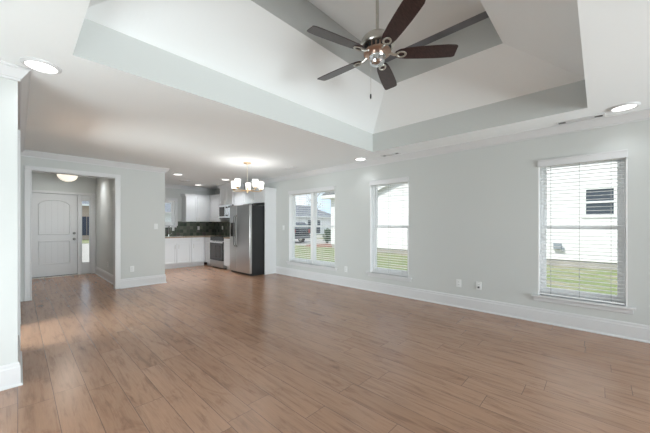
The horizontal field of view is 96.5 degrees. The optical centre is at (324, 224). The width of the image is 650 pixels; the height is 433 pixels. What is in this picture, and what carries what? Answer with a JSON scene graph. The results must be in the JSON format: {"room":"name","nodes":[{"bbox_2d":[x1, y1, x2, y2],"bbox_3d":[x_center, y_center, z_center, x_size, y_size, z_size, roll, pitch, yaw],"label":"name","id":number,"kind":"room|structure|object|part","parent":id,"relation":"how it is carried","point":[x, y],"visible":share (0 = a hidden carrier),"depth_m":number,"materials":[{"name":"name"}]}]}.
{"room":"living room","nodes":[
{"label":"living room","id":0,"kind":"room"},
{"bbox_2d":[0,77,17,365],"bbox_3d":[-4.695,-0.050,4.350,6.200,2.600,0.120,0,0,43],"label":"wall","id":1,"kind":"structure","parent":0,"point":[8,88],"depth_m":2.23,"materials":[{"name":"grey paint"}]},
{"bbox_2d":[18,130,19,336],"bbox_3d":[-3.453,0.160,3.189,1.160,2.180,0.138,0,0,43],"label":"trim","id":2,"kind":"structure","parent":1,"relation":"attached to","point":[18,130],"depth_m":2.84,"materials":[{"name":"white"}]},
{"bbox_2d":[18,307,22,382],"bbox_3d":[-3.667,1.159,3.481,3.568,0.182,0.028,0,0,43],"label":"baseboard","id":3,"kind":"structure","parent":1,"relation":"attached to","point":[19,351],"depth_m":2.50,"materials":[{"name":"white"}]},
{"bbox_2d":[18,71,30,153],"bbox_3d":[-3.636,-1.171,3.482,3.612,0.098,0.072,0,0,43],"label":"trim","id":4,"kind":"structure","parent":1,"relation":"attached to","point":[24,83],"depth_m":2.82,"materials":[{"name":"white"}]},
{"bbox_2d":[20,156,164,301],"bbox_3d":[-4.266,-0.050,5.533,0.120,2.600,2.190,0,0,43],"label":"wall","id":5,"kind":"structure","parent":0,"point":[142,192],"depth_m":5.90,"materials":[{"name":"grey paint"}]},
{"bbox_2d":[24,165,120,300],"bbox_3d":[-4.517,0.135,5.265,0.153,2.230,1.312,0,0,43],"label":"trim","id":6,"kind":"structure","parent":5,"relation":"attached to","point":[28,170],"depth_m":5.01,"materials":[{"name":"white"}]},
{"bbox_2d":[20,150,168,172],"bbox_3d":[-5.138,-1.171,6.406,2.732,0.098,2.262,0,0,43],"label":"trim","id":7,"kind":"structure","parent":5,"relation":"attached to","point":[26,153],"depth_m":5.32,"materials":[{"name":"white paint"}]},
{"bbox_2d":[96,178,112,274],"bbox_3d":[-4.988,-0.050,6.706,2.540,2.600,0.115,0,0,43],"label":"wall","id":8,"kind":"structure","parent":0,"point":[104,187],"depth_m":6.80,"materials":[{"name":"grey paint"}]},
{"bbox_2d":[32,172,214,266],"bbox_3d":[-6.448,0.065,7.125,0.160,2.870,7.710,0,0,43],"label":"wall","id":9,"kind":"structure","parent":0,"point":[40,181],"depth_m":7.31,"materials":[{"name":"grey paint"}]},
{"bbox_2d":[32,190,94,278],"bbox_3d":[-6.441,0.220,7.070,0.166,2.060,1.320,0,0,43],"label":"door","id":10,"kind":"structure","parent":9,"relation":"in","point":[56,215],"depth_m":7.05,"materials":[{"name":"white wood"}]},
{"bbox_3d":[-6.501,0.161,6.976,0.009,1.557,0.576,0,0,43],"label":"panel moulding","id":11,"kind":"part","parent":10,"relation":"part of","materials":[{"name":"grey paint"}]},
{"bbox_2d":[165,200,177,226],"bbox_3d":[-4.942,-0.338,8.688,0.205,0.826,0.940,0,0,43],"label":"window","id":12,"kind":"structure","parent":9,"relation":"in","point":[172,223],"depth_m":8.95,"materials":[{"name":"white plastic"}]},
{"bbox_3d":[-4.977,-0.223,8.720,0.030,0.356,0.730,0,0,43],"label":"sash","id":13,"kind":"part","parent":12,"relation":"part of","materials":[{"name":"white plastic"}]},
{"bbox_2d":[165,198,177,224],"bbox_3d":[-4.894,-0.403,8.642,0.018,0.845,0.960,0,0,43],"label":"trim","id":14,"kind":"structure","parent":9,"relation":"attached to","point":[172,199],"depth_m":8.96,"materials":[{"name":"white wood"}]},
{"bbox_2d":[165,184,206,190],"bbox_3d":[-4.654,-1.171,8.856,0.072,0.098,2.110,0,0,43],"label":"trim","id":15,"kind":"structure","parent":9,"relation":"attached to","point":[166,185],"depth_m":9.12,"materials":[{"name":"white wood"}]},
{"bbox_2d":[180,194,209,221],"bbox_3d":[-4.106,-0.527,9.200,0.374,0.845,0.803,0,0,43],"label":"upper cabinet","id":16,"kind":"object","parent":9,"relation":"attached to","point":[195,208],"visible":0.99,"depth_m":9.05,"materials":[{"name":"white wood"}]},
{"bbox_3d":[-4.123,-0.502,8.970,0.019,0.781,0.339,0,0,43],"label":"door","id":17,"kind":"part","parent":16,"relation":"part of","materials":[{"name":"white wood"}]},
{"bbox_3d":[-4.106,-0.915,9.200,0.373,0.070,0.803,0,0,43],"label":"crown","id":18,"kind":"part","parent":16,"relation":"part of","materials":[{"name":"white wood"}]},
{"bbox_3d":[-3.886,-0.502,9.221,0.019,0.781,0.339,0,0,43],"label":"door","id":19,"kind":"part","parent":16,"relation":"part of","materials":[{"name":"white wood"}]},
{"bbox_2d":[0,263,649,432],"bbox_3d":[-1.245,1.350,2.323,14.320,0.200,7.870,0,0,43],"label":"floor","id":20,"kind":"structure","parent":0,"point":[206,349],"depth_m":2.62,"materials":[{"name":"brown wood"}]},
{"bbox_2d":[165,238,190,268],"bbox_3d":[-4.494,0.814,8.574,0.668,0.872,0.830,0,0,43],"label":"base cabinet","id":21,"kind":"object","parent":20,"relation":"on","point":[177,250],"visible":0.7,"depth_m":8.40,"materials":[{"name":"white wood"}]},
{"bbox_3d":[-4.423,0.828,8.222,0.019,0.589,0.409,0,0,43],"label":"door","id":22,"kind":"part","parent":21,"relation":"part of","materials":[{"name":"white wood"}]},
{"bbox_3d":[-4.281,0.455,8.373,0.019,0.124,0.824,0,0,43],"label":"drawer","id":23,"kind":"part","parent":21,"relation":"part of","materials":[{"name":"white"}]},
{"bbox_3d":[-4.138,0.828,8.524,0.019,0.589,0.409,0,0,43],"label":"door","id":24,"kind":"part","parent":21,"relation":"part of","materials":[{"name":"white wood"}]},
{"bbox_2d":[165,235,222,237],"bbox_3d":[-4.183,0.359,8.619,1.060,0.034,2.403,0,0,43],"label":"countertop","id":25,"kind":"structure","parent":21,"relation":"on","point":[198,235],"depth_m":8.71,"materials":[{"name":"white stone"}]},
{"bbox_2d":[190,237,204,266],"bbox_3d":[-4.067,0.814,9.027,0.668,0.872,0.411,0,0,43],"label":"base cabinet","id":26,"kind":"object","parent":20,"relation":"on","point":[197,243],"visible":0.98,"depth_m":8.83,"materials":[{"name":"white wood"}]},
{"bbox_3d":[-3.870,0.455,8.808,0.019,0.124,0.357,0,0,43],"label":"drawer","id":27,"kind":"part","parent":26,"relation":"part of","materials":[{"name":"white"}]},
{"bbox_3d":[-3.870,0.828,8.808,0.019,0.589,0.357,0,0,43],"label":"door","id":28,"kind":"part","parent":26,"relation":"part of","materials":[{"name":"white wood"}]},
{"bbox_2d":[205,237,209,265],"bbox_3d":[-3.361,0.814,9.036,0.443,0.872,0.668,0,0,43],"label":"base cabinet","id":29,"kind":"object","parent":20,"relation":"on","point":[207,239],"visible":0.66,"depth_m":8.84,"materials":[{"name":"white wood"}]},
{"bbox_3d":[-3.545,0.828,8.806,0.389,0.589,0.019,0,0,43],"label":"door","id":30,"kind":"part","parent":29,"relation":"part of","materials":[{"name":"white wood"}]},
{"bbox_2d":[209,236,229,268],"bbox_3d":[-2.937,0.792,8.588,0.782,0.916,0.732,0,0,43],"label":"range","id":31,"kind":"object","parent":20,"relation":"on","point":[216,242],"visible":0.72,"depth_m":8.33,"materials":[{"name":"silver metal"}]},
{"bbox_3d":[-3.131,1.113,8.383,0.778,0.183,0.040,0,0,43],"label":"storage drawer","id":32,"kind":"part","parent":31,"relation":"part of","materials":[{"name":"silver metal"}]},
{"bbox_3d":[-3.131,0.738,8.382,0.778,0.555,0.042,0,0,43],"label":"oven door","id":33,"kind":"part","parent":31,"relation":"part of","materials":[{"name":"black glass"}]},
{"bbox_3d":[-3.127,0.403,8.387,0.778,0.091,0.030,0,0,43],"label":"control panel","id":34,"kind":"part","parent":31,"relation":"part of","materials":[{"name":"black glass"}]},
{"bbox_2d":[224,238,229,269],"bbox_3d":[-2.452,0.814,8.178,0.475,0.872,0.668,0,0,43],"label":"base cabinet","id":35,"kind":"object","parent":20,"relation":"on","point":[226,241],"visible":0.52,"depth_m":8.02,"materials":[{"name":"white wood"}]},
{"bbox_3d":[-2.654,0.828,7.965,0.469,0.589,0.019,0,0,43],"label":"door","id":36,"kind":"part","parent":35,"relation":"part of","materials":[{"name":"white wood"}]},
{"bbox_2d":[230,204,264,275],"bbox_3d":[-1.962,0.366,7.590,0.965,1.767,0.775,0,0,43],"label":"refrigerator","id":37,"kind":"object","parent":20,"relation":"on","point":[247,222],"visible":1,"depth_m":7.25,"materials":[{"name":"grey metal"}]},
{"bbox_3d":[-2.381,0.343,7.598,0.347,1.695,0.071,0,0,43],"label":"freezer door","id":38,"kind":"part","parent":37,"relation":"part of","materials":[{"name":"silver metal"}]},
{"bbox_3d":[-2.332,0.153,7.457,0.024,0.813,0.073,0,0,43],"label":"handle","id":39,"kind":"part","parent":37,"relation":"part of","materials":[{"name":"silver metal"}]},
{"bbox_3d":[-2.267,0.153,7.395,0.024,0.813,0.073,0,0,43],"label":"handle","id":40,"kind":"part","parent":37,"relation":"part of","materials":[{"name":"silver metal"}]},
{"bbox_3d":[-2.028,0.343,7.264,0.612,1.695,0.071,0,0,43],"label":"door","id":41,"kind":"part","parent":37,"relation":"part of","materials":[{"name":"silver metal"}]},
{"bbox_2d":[265,187,275,274],"bbox_3d":[-1.398,0.150,7.415,0.044,2.200,0.355,0,0,43],"label":"panel","id":42,"kind":"object","parent":20,"relation":"on","point":[270,193],"visible":1,"depth_m":7.41,"materials":[{"name":"white"}]},
{"bbox_2d":[0,0,649,188],"bbox_3d":[-1.265,-1.730,2.301,14.200,1.020,7.810,0,0,43],"label":"ceiling","id":43,"kind":"structure","parent":0,"point":[89,109],"depth_m":3.09,"materials":[{"name":"white paint"}]},
{"bbox_2d":[20,57,61,74],"bbox_3d":[-2.168,-1.211,2.219,0.232,0.018,0.232,0,0,43],"label":"recessed light","id":44,"kind":"object","parent":43,"relation":"in","point":[39,65],"visible":1,"depth_m":2.20,"materials":[{"name":"white plastic"}]},
{"bbox_2d":[25,61,57,72],"bbox_3d":[-2.168,-1.212,2.219,0.184,0.010,0.184,0,0,43],"label":"diffuser","id":45,"kind":"object","parent":44,"relation":"attached to","point":[39,66],"depth_m":2.21,"materials":[{"name":"white plastic"}]},
{"bbox_2d":[57,174,77,182],"bbox_3d":[-5.666,-1.073,6.380,0.364,0.294,0.364,0,0,43],"label":"bowl light","id":46,"kind":"object","parent":43,"relation":"attached to","point":[68,178],"visible":0.75,"depth_m":6.28,"materials":[{"name":"white glass"}]},
{"bbox_2d":[231,162,263,192],"bbox_3d":[-1.503,-0.920,5.669,0.614,0.600,0.639,0,0,43],"label":"chandelier","id":47,"kind":"object","parent":43,"relation":"hanging from","point":[235,184],"visible":1,"depth_m":5.67,"materials":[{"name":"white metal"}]},
{"bbox_3d":[-1.795,-0.788,5.720,0.116,0.145,0.116,0,0,43],"label":"lamp shade","id":48,"kind":"part","parent":47,"relation":"part of","materials":[{"name":"white glass"}]},
{"bbox_3d":[-1.638,-0.788,5.437,0.116,0.145,0.116,0,0,43],"label":"lamp shade","id":49,"kind":"part","parent":47,"relation":"part of","materials":[{"name":"white glass"}]},
{"bbox_3d":[-1.321,-0.788,5.499,0.116,0.145,0.116,0,0,43],"label":"lamp shade","id":50,"kind":"part","parent":47,"relation":"part of","materials":[{"name":"white glass"}]},
{"bbox_3d":[-1.282,-0.788,5.819,0.116,0.145,0.116,0,0,43],"label":"lamp shade","id":51,"kind":"part","parent":47,"relation":"part of","materials":[{"name":"white glass"}]},
{"bbox_2d":[354,157,366,160],"bbox_3d":[0.653,-1.211,5.338,0.232,0.018,0.232,0,0,43],"label":"recessed light","id":52,"kind":"object","parent":43,"relation":"in","point":[358,158],"visible":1,"depth_m":5.32,"materials":[{"name":"white"}]},
{"bbox_2d":[307,0,457,98],"bbox_3d":[0.421,-1.671,2.564,1.250,1.138,1.298,0,0,43],"label":"ceiling fan","id":53,"kind":"object","parent":43,"relation":"hanging from","point":[377,44],"visible":1,"depth_m":2.45,"materials":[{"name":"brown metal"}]},
{"bbox_3d":[0.104,-1.490,2.328,0.513,0.037,0.138,0,0,-31],"label":"blade","id":54,"kind":"part","parent":53,"relation":"part of","materials":[{"name":"brown wood"}]},
{"bbox_3d":[0.145,-1.490,2.807,0.515,0.037,0.142,0,0,43],"label":"blade","id":55,"kind":"part","parent":53,"relation":"part of","materials":[{"name":"brown wood"}]},
{"bbox_3d":[0.620,-1.490,2.917,0.138,0.037,0.513,0,0,23],"label":"blade","id":56,"kind":"part","parent":53,"relation":"part of","materials":[{"name":"brown wood"}]},
{"bbox_3d":[0.548,-1.490,2.137,0.138,0.037,0.513,0,0,-13],"label":"blade","id":57,"kind":"part","parent":53,"relation":"part of","materials":[{"name":"brown wood"}]},
{"bbox_3d":[0.867,-1.490,2.501,0.513,0.037,0.138,0,0,5],"label":"blade","id":58,"kind":"part","parent":53,"relation":"part of","materials":[{"name":"brown wood"}]},
{"bbox_2d":[381,152,400,156],"bbox_3d":[1.136,-1.216,5.020,0.340,0.009,0.120,0,0,43],"label":"ceiling vent","id":59,"kind":"object","parent":43,"relation":"in","point":[396,153],"visible":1,"depth_m":4.99,"materials":[{"name":"white metal"}]},
{"bbox_2d":[556,113,604,125],"bbox_3d":[2.942,-1.216,3.349,0.420,0.009,0.120,0,0,43],"label":"ceiling vent","id":60,"kind":"object","parent":43,"relation":"in","point":[603,114],"visible":1,"depth_m":3.33,"materials":[{"name":"white metal"}]},
{"bbox_2d":[608,102,640,111],"bbox_3d":[3.083,-1.211,2.989,0.232,0.018,0.232,0,0,43],"label":"recessed light","id":61,"kind":"object","parent":43,"relation":"in","point":[631,105],"visible":1,"depth_m":2.97,"materials":[{"name":"white"}]},
{"bbox_2d":[612,104,636,110],"bbox_3d":[3.083,-1.212,2.989,0.184,0.010,0.184,0,0,43],"label":"diffuser","id":62,"kind":"object","parent":61,"relation":"attached to","point":[621,107],"depth_m":2.98,"materials":[{"name":"white plastic"}]},
{"bbox_2d":[215,119,649,324],"bbox_3d":[1.401,0.065,5.127,14.320,2.870,0.160,0,0,43],"label":"wall","id":63,"kind":"structure","parent":0,"point":[473,213],"depth_m":4.22,"materials":[{"name":"grey paint"}]},
{"bbox_2d":[165,221,229,235],"bbox_3d":[-3.714,0.076,8.185,2.360,0.532,2.415,0,0,43],"label":"wall tile","id":64,"kind":"structure","parent":63,"relation":"attached to","point":[183,228],"depth_m":9.35,"materials":[{"name":"black tile"}]},
{"bbox_2d":[209,194,229,221],"bbox_3d":[-3.487,-0.527,9.358,1.056,0.845,0.374,0,0,43],"label":"upper cabinet","id":65,"kind":"object","parent":63,"relation":"attached to","point":[214,199],"visible":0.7,"depth_m":9.11,"materials":[{"name":"white wood"}]},
{"bbox_3d":[-3.446,-0.502,9.119,0.662,0.781,0.019,0,0,43],"label":"door","id":66,"kind":"part","parent":65,"relation":"part of","materials":[{"name":"white wood"}]},
{"bbox_2d":[219,204,233,218],"bbox_3d":[-2.838,-0.391,8.693,0.778,0.409,0.448,0,0,43],"label":"microwave","id":67,"kind":"object","parent":63,"relation":"attached to","point":[224,210],"visible":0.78,"depth_m":8.58,"materials":[{"name":"silver metal"}]},
{"bbox_3d":[-3.027,-0.400,8.651,0.560,0.390,0.025,0,0,43],"label":"door","id":68,"kind":"part","parent":67,"relation":"part of","materials":[{"name":"black glass"}]},
{"bbox_2d":[218,183,243,204],"bbox_3d":[-2.823,-0.907,8.714,0.888,0.615,0.398,0,0,43],"label":"upper cabinet","id":69,"kind":"object","parent":63,"relation":"attached to","point":[226,193],"visible":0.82,"depth_m":8.54,"materials":[{"name":"white wood"}]},
{"bbox_3d":[-3.075,-0.865,8.734,0.388,0.516,0.019,0,0,43],"label":"door","id":70,"kind":"part","parent":69,"relation":"part of","materials":[{"name":"white wood"}]},
{"bbox_3d":[-2.788,-0.865,8.463,0.388,0.516,0.019,0,0,43],"label":"door","id":71,"kind":"part","parent":69,"relation":"part of","materials":[{"name":"white wood"}]},
{"bbox_3d":[-2.822,-1.163,8.714,0.888,0.105,0.398,0,0,43],"label":"crown","id":72,"kind":"part","parent":69,"relation":"part of","materials":[{"name":"white wood"}]},
{"bbox_2d":[233,190,243,205],"bbox_3d":[-2.339,-0.527,8.274,0.511,0.845,0.374,0,0,43],"label":"upper cabinet","id":73,"kind":"object","parent":63,"relation":"attached to","point":[238,195],"visible":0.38,"depth_m":8.16,"materials":[{"name":"white wood"}]},
{"bbox_3d":[-2.439,-0.502,8.168,0.505,0.781,0.019,0,0,43],"label":"door","id":74,"kind":"part","parent":73,"relation":"part of","materials":[{"name":"white wood"}]},
{"bbox_2d":[243,187,264,204],"bbox_3d":[-1.791,-0.757,7.757,0.991,0.385,0.374,0,0,43],"label":"upper cabinet","id":75,"kind":"object","parent":63,"relation":"attached to","point":[255,198],"visible":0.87,"depth_m":7.62,"materials":[{"name":"white wood"}]},
{"bbox_3d":[-2.072,-0.733,7.822,0.489,0.321,0.019,0,0,43],"label":"door","id":76,"kind":"part","parent":75,"relation":"part of","materials":[{"name":"white wood"}]},
{"bbox_3d":[-1.711,-0.733,7.481,0.490,0.321,0.019,0,0,43],"label":"door","id":77,"kind":"part","parent":75,"relation":"part of","materials":[{"name":"white wood"}]},
{"bbox_2d":[286,190,336,270],"bbox_3d":[-0.301,0.082,6.703,1.650,1.786,0.205,0,0,43],"label":"window","id":78,"kind":"structure","parent":63,"relation":"in","point":[292,218],"depth_m":6.72,"materials":[{"name":"white plastic"}]},
{"bbox_2d":[288,189,310,262],"bbox_3d":[-0.604,0.028,6.936,0.762,1.720,0.082,0,0,43],"label":"window blind","id":79,"kind":"object","parent":78,"relation":"attached to","point":[304,191],"visible":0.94,"depth_m":6.91,"materials":[{"name":"white plastic"}]},
{"bbox_3d":[-0.546,0.433,7.000,0.675,0.844,0.030,0,0,43],"label":"sash","id":80,"kind":"part","parent":78,"relation":"part of","materials":[{"name":"white plastic"}]},
{"bbox_3d":[-0.522,-0.359,7.025,0.675,0.821,0.030,0,0,43],"label":"sash","id":81,"kind":"part","parent":78,"relation":"part of","materials":[{"name":"white plastic"}]},
{"bbox_3d":[-0.327,0.937,6.676,1.650,0.076,0.130,0,0,43],"label":"sill","id":82,"kind":"part","parent":78,"relation":"part of","materials":[{"name":"white"}]},
{"bbox_2d":[310,186,334,266],"bbox_3d":[-0.050,0.028,6.413,0.762,1.720,0.082,0,0,43],"label":"window blind","id":83,"kind":"object","parent":78,"relation":"attached to","point":[331,188],"visible":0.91,"depth_m":6.41,"materials":[{"name":"white plastic"}]},
{"bbox_3d":[0.034,-0.359,6.500,0.675,0.821,0.030,0,0,43],"label":"sash","id":84,"kind":"part","parent":78,"relation":"part of","materials":[{"name":"white plastic"}]},
{"bbox_3d":[0.010,0.433,6.475,0.675,0.844,0.030,0,0,43],"label":"sash","id":85,"kind":"part","parent":78,"relation":"part of","materials":[{"name":"white plastic"}]},
{"bbox_2d":[366,182,411,281],"bbox_3d":[1.190,0.082,5.296,0.930,1.786,0.205,0,0,43],"label":"window","id":86,"kind":"structure","parent":63,"relation":"in","point":[373,222],"depth_m":5.52,"materials":[{"name":"white plastic"}]},
{"bbox_2d":[369,176,408,275],"bbox_3d":[1.163,0.028,5.268,0.804,1.720,0.082,0,0,43],"label":"window blind","id":87,"kind":"object","parent":86,"relation":"attached to","point":[388,182],"visible":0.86,"depth_m":5.26,"materials":[{"name":"white plastic"}]},
{"bbox_3d":[0.974,0.055,5.463,0.003,1.630,0.058,0,0,43],"label":"ladder cord","id":88,"kind":"part","parent":87,"relation":"part of","materials":[{"name":"white fabric"}]},
{"bbox_3d":[1.172,0.055,5.276,0.003,1.630,0.058,0,0,43],"label":"ladder cord","id":89,"kind":"part","parent":87,"relation":"part of","materials":[{"name":"white fabric"}]},
{"bbox_3d":[1.172,0.879,5.276,0.760,0.018,0.050,0,0,43],"label":"rail","id":90,"kind":"part","parent":87,"relation":"part of","materials":[{"name":"white plastic"}]},
{"bbox_3d":[1.164,0.937,5.268,0.930,0.076,0.130,0,0,43],"label":"sill","id":91,"kind":"part","parent":86,"relation":"part of","materials":[{"name":"white"}]},
{"bbox_3d":[1.222,0.433,5.330,0.720,0.844,0.030,0,0,43],"label":"sash","id":92,"kind":"part","parent":86,"relation":"part of","materials":[{"name":"white plastic"}]},
{"bbox_3d":[1.246,-0.359,5.356,0.720,0.821,0.030,0,0,43],"label":"sash","id":93,"kind":"part","parent":86,"relation":"part of","materials":[{"name":"white plastic"}]},
{"bbox_2d":[243,108,649,186],"bbox_3d":[2.013,-1.171,4.390,12.100,0.098,0.072,0,0,43],"label":"trim","id":94,"kind":"structure","parent":63,"relation":"attached to","point":[640,115],"depth_m":4.04,"materials":[{"name":"white"}]},
{"bbox_2d":[456,279,460,286],"bbox_3d":[2.034,0.885,4.413,0.072,0.116,0.010,0,0,43],"label":"power outlet","id":95,"kind":"object","parent":63,"relation":"attached to","point":[458,281],"visible":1,"depth_m":4.41,"materials":[{"name":"white plastic"}]},
{"bbox_2d":[275,266,649,342],"bbox_3d":[2.573,1.159,3.891,10.600,0.182,0.028,0,0,43],"label":"baseboard","id":96,"kind":"structure","parent":63,"relation":"attached to","point":[615,328],"depth_m":4.01,"materials":[{"name":"white"}]},
{"bbox_2d":[476,282,481,289],"bbox_3d":[2.238,0.885,4.221,0.072,0.116,0.010,0,0,43],"label":"power outlet","id":97,"kind":"object","parent":63,"relation":"attached to","point":[479,284],"visible":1,"depth_m":4.21,"materials":[{"name":"white plastic"}]},
{"bbox_2d":[531,157,635,313],"bbox_3d":[3.080,0.082,3.511,0.930,1.786,0.205,0,0,43],"label":"window","id":98,"kind":"structure","parent":63,"relation":"in","point":[622,201],"depth_m":3.41,"materials":[{"name":"white plastic"}]},
{"bbox_3d":[3.137,-0.359,3.571,0.720,0.821,0.030,0,0,43],"label":"sash","id":99,"kind":"part","parent":98,"relation":"part of","materials":[{"name":"white plastic"}]},
{"bbox_3d":[3.113,0.433,3.545,0.720,0.844,0.030,0,0,43],"label":"sash","id":100,"kind":"part","parent":98,"relation":"part of","materials":[{"name":"glass"}]},
{"bbox_2d":[538,149,627,304],"bbox_3d":[3.054,0.028,3.483,0.804,1.720,0.082,0,0,43],"label":"window blind","id":101,"kind":"object","parent":98,"relation":"attached to","point":[622,154],"visible":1,"depth_m":3.47,"materials":[{"name":"white plastic"}]},
{"bbox_3d":[2.864,0.055,3.678,0.003,1.630,0.058,0,0,43],"label":"ladder cord","id":102,"kind":"part","parent":101,"relation":"part of","materials":[{"name":"white fabric"}]},
{"bbox_3d":[3.062,0.055,3.491,0.003,1.630,0.058,0,0,43],"label":"ladder cord","id":103,"kind":"part","parent":101,"relation":"part of","materials":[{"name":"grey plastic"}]},
{"bbox_3d":[3.062,0.879,3.491,0.760,0.018,0.050,0,0,43],"label":"rail","id":104,"kind":"part","parent":101,"relation":"part of","materials":[{"name":"white plastic"}]},
{"bbox_3d":[3.055,0.937,3.483,0.930,0.076,0.130,0,0,43],"label":"sill","id":105,"kind":"part","parent":98,"relation":"part of","materials":[{"name":"white"}]},
{"bbox_2d":[385,11,488,62],"bbox_3d":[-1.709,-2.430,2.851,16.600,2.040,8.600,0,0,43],"label":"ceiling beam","id":106,"kind":"structure","parent":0,"point":[483,15],"depth_m":3.33,"materials":[{"name":"grey painted drywall"}]},
{"bbox_3d":[-3.548,-0.050,1.136,0.120,2.600,2.980,0,0,43],"label":"wall","id":107,"kind":"structure","parent":0,"visible":0},
{"bbox_2d":[0,362,22,390],"bbox_3d":[-2.723,1.159,1.902,0.028,0.182,1.028,0,0,43],"label":"baseboard","id":108,"kind":"structure","parent":107,"relation":"attached to","point":[10,374],"depth_m":2.23,"materials":[{"name":"white"}]},
{"bbox_2d":[0,61,30,80],"bbox_3d":[-2.692,-1.171,1.903,0.072,0.098,1.072,0,0,43],"label":"trim","id":109,"kind":"structure","parent":107,"relation":"attached to","point":[10,71],"depth_m":2.22,"materials":[{"name":"white"}]},
{"bbox_3d":[-4.522,-0.050,7.198,2.540,2.600,0.120,0,0,43],"label":"wall","id":110,"kind":"structure","parent":0,"visible":0},
{"bbox_2d":[95,266,166,288],"bbox_3d":[-5.170,1.159,6.405,2.688,0.182,2.218,0,0,43],"label":"baseboard","id":111,"kind":"structure","parent":110,"relation":"attached to","point":[156,279],"depth_m":6.09,"materials":[{"name":"white"}]},
{"label":"outside","id":112,"kind":"structure","parent":0,"visible":0},
{"bbox_2d":[82,234,616,294],"bbox_3d":[-4.654,1.550,38.773,120.000,0.100,130.000,0,0,43],"label":"lawn","id":113,"kind":"structure","parent":112,"point":[321,250],"depth_m":9.16,"materials":[{"name":"green plant"}]},
{"bbox_2d":[82,201,88,239],"bbox_3d":[-28.996,-1.225,30.453,9.020,5.450,11.520,0,0,43],"label":"house","id":114,"kind":"structure","parent":113,"relation":"on","point":[85,204],"depth_m":29.50,"materials":[{"name":"beige"}]},
{"bbox_2d":[165,203,170,221],"bbox_3d":[-17.685,-0.725,38.065,9.020,4.450,12.920,0,0,43],"label":"house","id":115,"kind":"structure","parent":113,"relation":"on","point":[167,205],"depth_m":32.59,"materials":[{"name":"white"}]},
{"bbox_2d":[296,205,330,234],"bbox_3d":[-5.453,-0.925,48.109,9.020,4.850,14.520,0,0,43],"label":"house","id":116,"kind":"structure","parent":113,"relation":"on","point":[325,220],"depth_m":47.23,"materials":[{"name":"white"}]},
{"bbox_2d":[306,244,331,246],"bbox_3d":[0.035,1.440,20.869,3.000,0.120,3.000,0,0,43],"label":"mulch bed","id":117,"kind":"object","parent":113,"relation":"on","point":[309,245],"visible":0.56,"depth_m":20.00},
{"bbox_2d":[322,228,330,242],"bbox_3d":[0.192,0.836,22.616,0.916,1.228,0.902,0,0,43],"label":"shrub","id":118,"kind":"object","parent":113,"relation":"on","point":[327,230],"visible":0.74,"depth_m":22.63,"materials":[{"name":"green plant"}]},
{"bbox_2d":[321,162,616,269],"bbox_3d":[11.007,-1.705,14.355,22.400,6.410,9.410,0,0,43],"label":"neighbor house","id":119,"kind":"structure","parent":113,"relation":"on","point":[610,214],"depth_m":10.34,"materials":[{"name":"white"}]},
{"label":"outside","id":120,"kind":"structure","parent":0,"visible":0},
{"bbox_2d":[82,239,330,261],"bbox_3d":[-5.237,1.519,20.208,12.640,0.062,21.800,0,0,43],"label":"path","id":121,"kind":"structure","parent":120,"point":[85,251],"depth_m":22.13,"materials":[{"name":"concrete"}]},
{"bbox_2d":[295,222,309,241],"bbox_3d":[-3.561,0.634,25.296,4.707,1.707,1.872,0,0,43],"label":"suv","id":122,"kind":"object","parent":121,"relation":"on","point":[304,230],"visible":0.16,"depth_m":23.85,"materials":[{"name":"grey paint"}]},
{"bbox_3d":[-3.017,0.145,24.782,3.090,0.410,1.870,0,0,43],"label":"glass","id":123,"kind":"part","parent":122,"relation":"part of","materials":[{"name":"grey"}]},
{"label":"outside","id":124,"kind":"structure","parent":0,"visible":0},
{"bbox_2d":[82,235,330,247],"bbox_3d":[-2.836,1.565,37.057,7.000,0.070,130.000,0,0,43],"label":"street","id":125,"kind":"structure","parent":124,"point":[84,245],"depth_m":23.99,"materials":[{"name":"grey asphalt"}]}
]}

